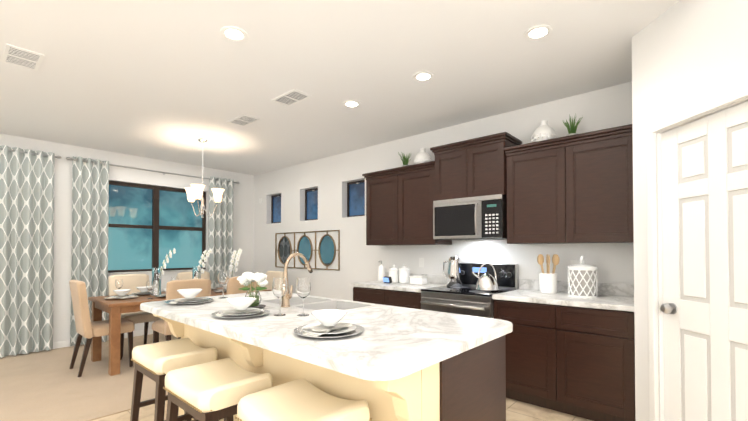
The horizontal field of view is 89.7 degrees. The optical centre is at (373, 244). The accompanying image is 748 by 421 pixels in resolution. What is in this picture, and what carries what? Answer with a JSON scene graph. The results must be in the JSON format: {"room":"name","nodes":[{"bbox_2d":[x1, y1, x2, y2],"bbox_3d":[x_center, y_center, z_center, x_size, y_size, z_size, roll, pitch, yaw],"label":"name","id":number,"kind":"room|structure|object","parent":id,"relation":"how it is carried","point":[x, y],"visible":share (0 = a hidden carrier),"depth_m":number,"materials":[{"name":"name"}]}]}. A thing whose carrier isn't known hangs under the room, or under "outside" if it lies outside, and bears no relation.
{"room":"kitchen","nodes":[
{"label":"kitchen","id":0,"kind":"room"},
{"bbox_2d":[0,333,177,420],"bbox_3d":[-3.619,1.405,3.648,3.180,0.108,7.495,-1,-1,42],"label":"floor carpet","id":1,"kind":"object","parent":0,"point":[47,385],"visible":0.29,"depth_m":3.59,"materials":[{"name":"beige carpet"}]},
{"bbox_2d":[69,280,134,376],"bbox_3d":[-3.019,0.875,4.181,0.460,0.985,0.532,-1,-1,42],"label":"dining chair","id":2,"kind":"object","parent":1,"relation":"on","point":[87,329],"visible":0.96,"depth_m":3.98,"materials":[{"name":"beige fabric"}]},
{"bbox_2d":[108,274,159,356],"bbox_3d":[-3.125,0.886,4.906,0.532,0.985,0.460,-1,-1,42],"label":"dining chair","id":3,"kind":"object","parent":1,"relation":"on","point":[132,282],"visible":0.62,"depth_m":4.93,"materials":[{"name":"fabric"}]},
{"bbox_2d":[88,287,270,375],"bbox_3d":[-2.406,0.995,4.853,0.880,0.746,1.920,-1,-1,42],"label":"dining table","id":4,"kind":"object","parent":1,"relation":"on","point":[115,309],"visible":0.48,"depth_m":4.03,"materials":[{"name":"brown wood"}]},
{"bbox_2d":[115,279,122,288],"bbox_3d":[-3.066,0.515,4.524,0.081,0.202,0.081,-1,-1,42],"label":"glass","id":5,"kind":"object","parent":4,"relation":"on","point":[118,283],"visible":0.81,"depth_m":4.50,"materials":[{"name":"white"}]},
{"bbox_2d":[104,289,138,299],"bbox_3d":[-2.891,0.566,4.314,0.332,0.095,0.332,-1,-1,42],"label":"place setting","id":6,"kind":"object","parent":4,"relation":"on","point":[121,293],"visible":1,"depth_m":4.28,"materials":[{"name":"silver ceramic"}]},
{"bbox_2d":[128,286,151,295],"bbox_3d":[-2.855,0.571,4.670,0.332,0.095,0.332,-1,-1,42],"label":"place setting","id":7,"kind":"object","parent":4,"relation":"on","point":[144,290],"visible":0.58,"depth_m":4.62,"materials":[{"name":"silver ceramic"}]},
{"bbox_2d":[146,281,153,298],"bbox_3d":[-2.557,0.512,4.299,0.081,0.202,0.081,-1,-1,42],"label":"glass","id":8,"kind":"object","parent":4,"relation":"on","point":[149,285],"visible":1,"depth_m":4.27,"materials":[{"name":"white"}]},
{"bbox_2d":[155,288,165,297],"bbox_3d":[-2.427,0.568,4.490,0.332,0.095,0.332,-1,-1,42],"label":"place setting","id":9,"kind":"object","parent":4,"relation":"on","point":[163,295],"visible":0.35,"depth_m":4.42,"materials":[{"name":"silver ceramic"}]},
{"bbox_2d":[152,248,175,295],"bbox_3d":[-2.603,0.328,4.642,0.152,0.581,0.247,-1,-1,42],"label":"vase","id":10,"kind":"object","parent":4,"relation":"on","point":[156,275],"visible":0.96,"depth_m":4.56,"materials":[{"name":"clear glass"}]},
{"bbox_2d":[192,248,211,278],"bbox_3d":[-2.307,0.333,5.027,0.176,0.581,0.256,-1,-1,42],"label":"vase","id":11,"kind":"object","parent":4,"relation":"on","point":[197,271],"visible":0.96,"depth_m":4.98,"materials":[{"name":"clear glass"}]},
{"bbox_2d":[214,284,226,292],"bbox_3d":[-1.962,0.576,5.013,0.332,0.095,0.332,-1,-1,42],"label":"place setting","id":12,"kind":"object","parent":4,"relation":"on","point":[225,289],"visible":0.46,"depth_m":4.95,"materials":[{"name":"white ceramic"}]},
{"bbox_2d":[227,248,242,277],"bbox_3d":[-2.005,0.339,5.396,0.208,0.581,0.250,-1,-1,42],"label":"vase","id":13,"kind":"object","parent":4,"relation":"on","point":[232,269],"visible":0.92,"depth_m":5.38,"materials":[{"name":"clear glass"}]},
{"bbox_2d":[152,278,210,342],"bbox_3d":[-2.218,0.877,4.327,0.532,0.985,0.460,-1,-1,42],"label":"dining chair","id":14,"kind":"object","parent":1,"relation":"on","point":[161,326],"visible":0.31,"depth_m":4.14,"materials":[{"name":"beige fabric"}]},
{"bbox_2d":[177,271,209,338],"bbox_3d":[-2.561,0.895,5.541,0.532,0.985,0.460,-1,-1,42],"label":"dining chair","id":15,"kind":"object","parent":1,"relation":"on","point":[185,275],"visible":0.21,"depth_m":5.59,"materials":[{"name":"fabric"}]},
{"bbox_2d":[226,276,262,294],"bbox_3d":[-1.766,0.884,4.835,0.532,0.985,0.460,-1,-1,42],"label":"dining chair","id":16,"kind":"object","parent":1,"relation":"on","point":[234,285],"visible":0.04,"depth_m":4.56,"materials":[{"name":"beige fabric"}]},
{"bbox_2d":[264,271,283,290],"bbox_3d":[-1.681,0.897,5.671,0.460,0.985,0.532,-1,-1,42],"label":"dining chair","id":17,"kind":"object","parent":1,"relation":"on","point":[271,275],"visible":0.15,"depth_m":5.83,"materials":[{"name":"fabric"}]},
{"bbox_2d":[0,133,251,341],"bbox_3d":[-4.709,0.004,4.640,0.260,2.740,6.960,-1,-1,42],"label":"wall","id":18,"kind":"structure","parent":0,"point":[242,192],"depth_m":5.52,"materials":[{"name":"paint"}]},
{"bbox_2d":[8,329,152,355],"bbox_3d":[-3.460,1.344,5.814,0.018,0.095,3.524,-1,-1,42],"label":"baseboard","id":19,"kind":"structure","parent":18,"relation":"attached to","point":[62,344],"depth_m":5.16,"materials":[{"name":"white paint"}]},
{"bbox_2d":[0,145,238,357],"bbox_3d":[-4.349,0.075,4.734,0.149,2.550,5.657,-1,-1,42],"label":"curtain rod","id":20,"kind":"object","parent":18,"relation":"attached to","point":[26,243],"visible":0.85,"depth_m":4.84,"materials":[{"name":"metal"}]},
{"bbox_2d":[0,145,54,357],"bbox_3d":[-4.378,0.074,4.665,0.101,2.550,0.639,-1,-1,42],"label":"curtain","id":21,"kind":"object","parent":20,"relation":"hanging from","point":[26,175],"depth_m":4.70,"materials":[{"name":"grey fabric"}]},
{"bbox_2d":[70,156,108,345],"bbox_3d":[-3.915,0.082,5.185,0.101,2.550,0.417,-1,-1,42],"label":"curtain","id":22,"kind":"object","parent":20,"relation":"hanging from","point":[90,177],"depth_m":5.17,"materials":[{"name":"grey fabric"}]},
{"bbox_2d":[209,177,232,287],"bbox_3d":[-2.660,0.103,6.599,0.103,2.550,0.452,-1,-1,42],"label":"curtain","id":23,"kind":"object","parent":20,"relation":"hanging from","point":[221,221],"depth_m":6.55,"materials":[{"name":"grey fabric"}]},
{"bbox_2d":[108,181,207,273],"bbox_3d":[-3.416,-0.251,5.990,0.145,1.366,1.486,-1,-1,42],"label":"window","id":24,"kind":"structure","parent":18,"relation":"in","point":[150,227],"depth_m":5.93,"materials":[{"name":"glass"},{"name":"dark bronze metal"}]},
{"bbox_2d":[0,0,679,174],"bbox_3d":[-1.474,-1.459,1.784,8.920,0.100,7.495,-1,-1,42],"label":"ceiling","id":25,"kind":"structure","parent":0,"point":[171,80],"depth_m":2.98,"materials":[{"name":"white paint"}]},
{"bbox_2d":[2,44,43,70],"bbox_3d":[-2.616,-1.389,2.801,0.360,0.009,0.200,-1,-1,42],"label":"ceiling vent","id":26,"kind":"object","parent":25,"relation":"in","point":[21,57],"depth_m":2.79,"materials":[{"name":"white metal"}]},
{"bbox_2d":[185,138,224,217],"bbox_3d":[-2.204,-0.854,4.892,0.492,1.015,0.477,-1,-1,42],"label":"pendant chandelier","id":27,"kind":"object","parent":25,"relation":"hanging from","point":[194,192],"visible":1,"depth_m":4.85,"materials":[{"name":"chrome"},{"name":"frosted white glass"}]},
{"bbox_2d":[220,26,247,41],"bbox_3d":[-0.926,-1.392,2.490,0.175,0.010,0.175,0,-1,-3],"label":"recessed light","id":28,"kind":"object","parent":25,"relation":"in","point":[235,34],"depth_m":2.48,"materials":[{"name":"white paint"}]},
{"bbox_2d":[228,114,260,126],"bbox_3d":[-1.434,-1.369,4.145,0.360,0.009,0.200,-1,-1,42],"label":"ceiling vent","id":29,"kind":"object","parent":25,"relation":"in","point":[243,120],"depth_m":4.13,"materials":[{"name":"white metal"}]},
{"bbox_2d":[272,89,311,105],"bbox_3d":[-0.775,-1.378,3.533,0.360,0.009,0.200,-1,-1,42],"label":"ceiling vent","id":30,"kind":"object","parent":25,"relation":"in","point":[294,96],"depth_m":3.52,"materials":[{"name":"white metal"}]},
{"bbox_2d":[343,100,360,107],"bbox_3d":[-0.217,-1.375,3.679,0.175,0.010,0.175,0,-1,-3],"label":"recessed light","id":31,"kind":"object","parent":25,"relation":"in","point":[350,103],"depth_m":3.67,"materials":[{"name":"white paint"}]},
{"bbox_2d":[412,71,433,81],"bbox_3d":[0.405,-1.383,3.099,0.175,0.010,0.175,0,-1,-3],"label":"recessed light","id":32,"kind":"object","parent":25,"relation":"in","point":[424,76],"depth_m":3.09,"materials":[{"name":"white paint"}]},
{"bbox_2d":[524,24,552,40],"bbox_3d":[1.080,-1.393,2.473,0.175,0.010,0.175,0,-1,-3],"label":"recessed light","id":33,"kind":"object","parent":25,"relation":"in","point":[533,33],"depth_m":2.47,"materials":[{"name":"white paint"}]},
{"bbox_2d":[92,398,591,420],"bbox_3d":[-0.285,1.365,0.685,5.740,0.100,7.495,-1,-1,42],"label":"floor","id":34,"kind":"structure","parent":0,"point":[516,410],"depth_m":2.99,"materials":[{"name":"tile"}]},
{"bbox_2d":[130,338,218,420],"bbox_3d":[-1.281,0.997,2.415,0.472,0.687,0.392,-1,-1,42],"label":"bar stool","id":35,"kind":"object","parent":34,"relation":"on","point":[157,362],"visible":0.81,"depth_m":2.33,"materials":[{"name":"beige leather"}]},
{"bbox_2d":[163,358,272,420],"bbox_3d":[-0.791,0.990,1.913,0.472,0.687,0.392,-1,-1,42],"label":"bar stool","id":36,"kind":"object","parent":34,"relation":"on","point":[216,390],"visible":0.83,"depth_m":1.82,"materials":[{"name":"beige leather"}]},
{"bbox_2d":[235,378,371,420],"bbox_3d":[-0.296,0.985,1.567,0.472,0.687,0.392,-1,-1,42],"label":"bar stool","id":37,"kind":"object","parent":34,"relation":"on","point":[302,399],"visible":1,"depth_m":1.55,"materials":[{"name":"beige leather"}]},
{"bbox_2d":[152,313,505,420],"bbox_3d":[-0.475,0.905,2.443,2.324,0.872,1.000,-1,-1,42],"label":"kitchen island","id":38,"kind":"object","parent":34,"relation":"on","point":[471,386],"depth_m":1.77,"materials":[{"name":"paint"}]},
{"bbox_2d":[140,291,512,384],"bbox_3d":[-0.489,0.447,2.435,2.410,0.042,1.160,-1,-1,42],"label":"island countertop","id":39,"kind":"structure","parent":38,"relation":"on","point":[395,342],"depth_m":1.77,"materials":[{"name":"white stone"}]},
{"bbox_2d":[164,289,213,303],"bbox_3d":[-1.379,0.383,2.812,0.331,0.095,0.331,-1,-1,42],"label":"place setting","id":40,"kind":"object","parent":39,"relation":"on","point":[189,295],"visible":1,"depth_m":2.78,"materials":[{"name":"white ceramic"}]},
{"bbox_2d":[217,270,228,297],"bbox_3d":[-1.239,0.322,3.090,0.090,0.225,0.090,-1,-1,42],"label":"glass","id":41,"kind":"object","parent":39,"relation":"on","point":[223,277],"visible":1,"depth_m":3.06,"materials":[{"name":"white"}]},
{"bbox_2d":[211,297,269,317],"bbox_3d":[-0.801,0.375,2.272,0.332,0.095,0.332,-1,-1,42],"label":"place setting","id":42,"kind":"object","parent":39,"relation":"on","point":[240,305],"visible":1,"depth_m":2.24,"materials":[{"name":"white ceramic"}]},
{"bbox_2d":[237,272,268,308],"bbox_3d":[-0.822,0.305,2.545,0.200,0.244,0.197,-1,-1,42],"label":"flower arrangement","id":43,"kind":"object","parent":39,"relation":"on","point":[246,278],"visible":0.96,"depth_m":2.52,"materials":[{"name":"white plant"}]},
{"bbox_2d":[272,277,287,315],"bbox_3d":[-0.567,0.310,2.266,0.090,0.225,0.090,-1,-1,42],"label":"glass","id":44,"kind":"object","parent":39,"relation":"on","point":[279,287],"visible":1,"depth_m":2.23,"materials":[{"name":"clear glass"}]},
{"bbox_2d":[281,253,312,304],"bbox_3d":[-0.518,0.239,2.639,0.124,0.371,0.266,-1,-1,42],"label":"faucet","id":45,"kind":"object","parent":39,"relation":"on","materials":[{"name":"gold metal"}]},
{"bbox_2d":[296,277,310,315],"bbox_3d":[-0.425,0.310,2.260,0.090,0.225,0.090,-1,-1,42],"label":"glass","id":46,"kind":"object","parent":39,"relation":"on","point":[303,287],"visible":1,"depth_m":2.23,"materials":[{"name":"clear glass"}]},
{"bbox_2d":[260,296,371,312],"bbox_3d":[-0.464,0.528,2.740,0.876,0.204,0.566,-1,-1,42],"label":"sink","id":47,"kind":"object","parent":39,"relation":"in","point":[311,304],"depth_m":2.82,"materials":[{"name":"silver metal"}]},
{"bbox_2d":[294,309,363,337],"bbox_3d":[-0.213,0.368,1.790,0.332,0.095,0.332,-1,-1,42],"label":"place setting","id":48,"kind":"object","parent":39,"relation":"on","point":[329,325],"visible":1,"depth_m":1.75,"materials":[{"name":"white ceramic"}]},
{"bbox_2d":[353,287,376,303],"bbox_3d":[0.162,0.936,4.536,0.560,0.874,0.630,-1,-1,42],"label":"base cabinet","id":49,"kind":"object","parent":34,"relation":"on","point":[368,295],"depth_m":4.36,"materials":[{"name":"brown wood"}]},
{"bbox_2d":[350,272,633,311],"bbox_3d":[0.986,0.414,3.799,2.823,0.145,0.648,-1,-1,42],"label":"countertop","id":50,"kind":"structure","parent":49,"relation":"on","point":[615,296],"depth_m":3.26,"materials":[{"name":"stone"}]},
{"bbox_2d":[378,261,384,281],"bbox_3d":[0.090,0.329,4.752,0.093,0.262,0.102,-1,-1,42],"label":"soap dispenser","id":51,"kind":"object","parent":50,"relation":"on","point":[381,271],"visible":0.96,"depth_m":4.72,"materials":[{"name":"white plastic"}]},
{"bbox_2d":[383,276,391,283],"bbox_3d":[0.159,0.416,4.466,0.100,0.080,0.067,-1,-1,42],"label":"smart display","id":52,"kind":"object","parent":50,"relation":"on","point":[386,279],"visible":1,"depth_m":4.44,"materials":[{"name":"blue plastic"}]},
{"bbox_2d":[388,265,398,282],"bbox_3d":[0.243,0.350,4.622,0.134,0.216,0.134,-1,-1,42],"label":"canister","id":53,"kind":"object","parent":50,"relation":"on","point":[394,273],"visible":0.88,"depth_m":4.57,"materials":[{"name":"white ceramic"}]},
{"bbox_2d":[399,264,409,282],"bbox_3d":[0.363,0.344,4.516,0.134,0.226,0.134,-1,-1,42],"label":"canister","id":54,"kind":"object","parent":50,"relation":"on","point":[404,274],"visible":1,"depth_m":4.46,"materials":[{"name":"white ceramic"}]},
{"bbox_2d":[409,276,426,284],"bbox_3d":[0.509,0.405,4.319,0.175,0.095,0.115,-1,-1,42],"label":"box","id":55,"kind":"object","parent":50,"relation":"on","point":[418,280],"visible":1,"depth_m":4.27,"materials":[{"name":"white ceramic"}]},
{"bbox_2d":[537,254,559,293],"bbox_3d":[1.601,0.263,3.457,0.204,0.356,0.189,-1,-1,42],"label":"utensil crock","id":56,"kind":"object","parent":50,"relation":"on","point":[548,282],"visible":1,"depth_m":3.40,"materials":[{"name":"white ceramic"}]},
{"bbox_2d":[567,256,597,297],"bbox_3d":[1.772,0.264,3.198,0.226,0.346,0.226,-1,-1,42],"label":"jar","id":57,"kind":"object","parent":50,"relation":"on","point":[582,279],"visible":1,"depth_m":3.12,"materials":[{"name":"white ceramic"}]},
{"bbox_2d":[377,289,421,308],"bbox_3d":[0.483,0.931,4.251,0.560,0.874,0.630,-1,-1,42],"label":"base cabinet","id":58,"kind":"object","parent":34,"relation":"on","point":[406,299],"depth_m":4.03,"materials":[{"name":"brown wood"}]},
{"bbox_2d":[420,262,518,317],"bbox_3d":[0.947,0.776,3.778,0.747,1.170,0.719,-1,-1,42],"label":"range","id":59,"kind":"object","parent":34,"relation":"on","point":[467,298],"visible":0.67,"depth_m":3.69,"materials":[{"name":"silver metal"}]},
{"bbox_2d":[443,256,461,286],"bbox_3d":[0.849,0.286,4.099,0.230,0.326,0.173,-1,-1,42],"label":"pitcher","id":60,"kind":"object","parent":59,"relation":"on","point":[453,277],"visible":1,"depth_m":4.02,"materials":[{"name":"silver metal"}]},
{"bbox_2d":[471,263,498,291],"bbox_3d":[1.092,0.307,3.668,0.242,0.272,0.221,-1,-1,42],"label":"kettle","id":61,"kind":"object","parent":59,"relation":"on","point":[486,281],"visible":1,"depth_m":3.60,"materials":[{"name":"silver metal"}]},
{"bbox_2d":[494,299,544,407],"bbox_3d":[1.481,0.918,3.364,0.585,0.874,0.630,-1,-1,42],"label":"base cabinet","id":62,"kind":"object","parent":34,"relation":"on","point":[525,345],"depth_m":3.15,"materials":[{"name":"brown wood"}]},
{"bbox_2d":[545,304,634,420],"bbox_3d":[1.821,0.914,3.062,0.584,0.874,0.630,-1,-1,42],"label":"base cabinet","id":63,"kind":"object","parent":34,"relation":"on","point":[575,361],"depth_m":2.83,"materials":[{"name":"brown wood"}]},
{"bbox_2d":[252,48,747,415],"bbox_3d":[0.929,0.001,4.467,8.920,2.740,0.260,-1,-1,42],"label":"wall","id":64,"kind":"structure","parent":0,"point":[643,101],"depth_m":3.90,"materials":[{"name":"paint"}]},
{"bbox_2d":[271,194,280,223],"bbox_3d":[-1.713,-0.649,6.817,0.456,0.526,0.062,-1,-1,42],"label":"transom window","id":65,"kind":"structure","parent":64,"relation":"in","point":[275,199],"depth_m":6.88,"materials":[{"name":"blue glass"}]},
{"bbox_2d":[275,230,339,269],"bbox_3d":[-1.126,0.086,6.096,1.640,0.600,0.024,-1,-1,42],"label":"mirror","id":66,"kind":"object","parent":64,"relation":"attached to","point":[326,250],"visible":0.9,"depth_m":6.03,"materials":[{"name":"blue mirror"}]},
{"bbox_2d":[305,188,317,220],"bbox_3d":[-0.973,-0.658,6.159,0.456,0.526,0.062,-1,-1,42],"label":"transom window","id":67,"kind":"structure","parent":64,"relation":"in","point":[311,195],"depth_m":6.21,"materials":[{"name":"blue glass"}]},
{"bbox_2d":[347,180,364,216],"bbox_3d":[-0.219,-0.668,5.488,0.456,0.526,0.062,-1,-1,42],"label":"transom window","id":68,"kind":"structure","parent":64,"relation":"in","point":[355,198],"depth_m":5.53,"materials":[{"name":"blue glass"}]},
{"bbox_2d":[366,172,389,245],"bbox_3d":[0.230,-0.431,4.682,0.576,0.872,0.353,-1,-1,42],"label":"upper cabinet","id":69,"kind":"object","parent":64,"relation":"attached to","point":[378,183],"depth_m":4.62,"materials":[{"name":"brown wood"}]},
{"bbox_2d":[390,164,451,245],"bbox_3d":[0.564,-0.436,4.385,0.577,0.872,0.353,-1,-1,42],"label":"upper cabinet","id":70,"kind":"object","parent":64,"relation":"attached to","point":[411,189],"depth_m":4.27,"materials":[{"name":"brown wood"}]},
{"bbox_2d":[398,152,409,166],"bbox_3d":[0.383,-1.015,4.560,0.171,0.234,0.182,-1,-1,42],"label":"potted plant","id":71,"kind":"object","parent":70,"relation":"on","point":[405,161],"depth_m":4.54,"materials":[{"name":"green plant"}]},
{"bbox_2d":[414,148,431,163],"bbox_3d":[0.570,-1.012,4.393,0.215,0.223,0.212,-1,-1,42],"label":"vase","id":72,"kind":"object","parent":70,"relation":"on","point":[422,156],"visible":0.69,"depth_m":4.32,"materials":[{"name":"white ceramic"}]},
{"bbox_2d":[419,258,423,266],"bbox_3d":[0.578,0.216,4.596,0.070,0.115,0.005,-1,-1,42],"label":"switch","id":73,"kind":"object","parent":64,"relation":"attached to","point":[421,262],"depth_m":4.59,"materials":[{"name":"white paint"}]},
{"bbox_2d":[434,144,457,200],"bbox_3d":[0.942,-0.744,4.037,0.450,0.547,0.378,-1,-1,42],"label":"upper cabinet","id":74,"kind":"object","parent":64,"relation":"attached to","point":[446,159],"depth_m":3.95,"materials":[{"name":"brown wood"}]},
{"bbox_2d":[458,132,521,197],"bbox_3d":[1.182,-0.747,3.824,0.449,0.547,0.378,-1,-1,42],"label":"upper cabinet","id":75,"kind":"object","parent":64,"relation":"attached to","point":[481,163],"depth_m":3.68,"materials":[{"name":"brown wood"}]},
{"bbox_2d":[433,194,506,239],"bbox_3d":[1.028,-0.263,3.885,0.751,0.414,0.475,-1,-1,42],"label":"over-the-range microwave","id":76,"kind":"object","parent":75,"relation":"attached to","point":[478,218],"visible":1,"depth_m":3.71,"materials":[{"name":"silver metal"}]},
{"bbox_2d":[506,140,553,243],"bbox_3d":[1.578,-0.449,3.484,0.581,0.872,0.353,-1,-1,42],"label":"upper cabinet","id":77,"kind":"object","parent":64,"relation":"attached to","point":[529,168],"depth_m":3.40,"materials":[{"name":"brown wood"}]},
{"bbox_2d":[531,120,556,142],"bbox_3d":[1.579,-1.031,3.496,0.226,0.235,0.224,-1,-1,42],"label":"vase","id":78,"kind":"object","parent":77,"relation":"on","point":[544,131],"visible":0.83,"depth_m":3.42,"materials":[{"name":"white ceramic"}]},
{"bbox_2d":[570,260,578,264],"bbox_3d":[1.850,0.199,3.466,0.070,0.115,0.005,-1,-1,42],"label":"switch","id":79,"kind":"object","parent":64,"relation":"attached to","point":[572,262],"depth_m":3.47,"materials":[{"name":"white paint"}]},
{"bbox_2d":[554,128,633,243],"bbox_3d":[1.915,-0.454,3.185,0.580,0.872,0.353,-1,-1,42],"label":"upper cabinet","id":80,"kind":"object","parent":64,"relation":"attached to","point":[576,188],"depth_m":3.06,"materials":[{"name":"brown wood"}]},
{"bbox_2d":[563,113,582,135],"bbox_3d":[1.754,-1.033,3.332,0.176,0.234,0.176,-1,-1,42],"label":"potted plant","id":81,"kind":"object","parent":80,"relation":"on","point":[572,128],"depth_m":3.31,"materials":[{"name":"green plant"}]},
{"bbox_2d":[646,83,747,420],"bbox_3d":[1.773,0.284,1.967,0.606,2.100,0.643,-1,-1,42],"label":"pantry door","id":82,"kind":"structure","parent":64,"relation":"in","point":[702,171],"depth_m":2.06,"materials":[{"name":"white paint"}]}
]}

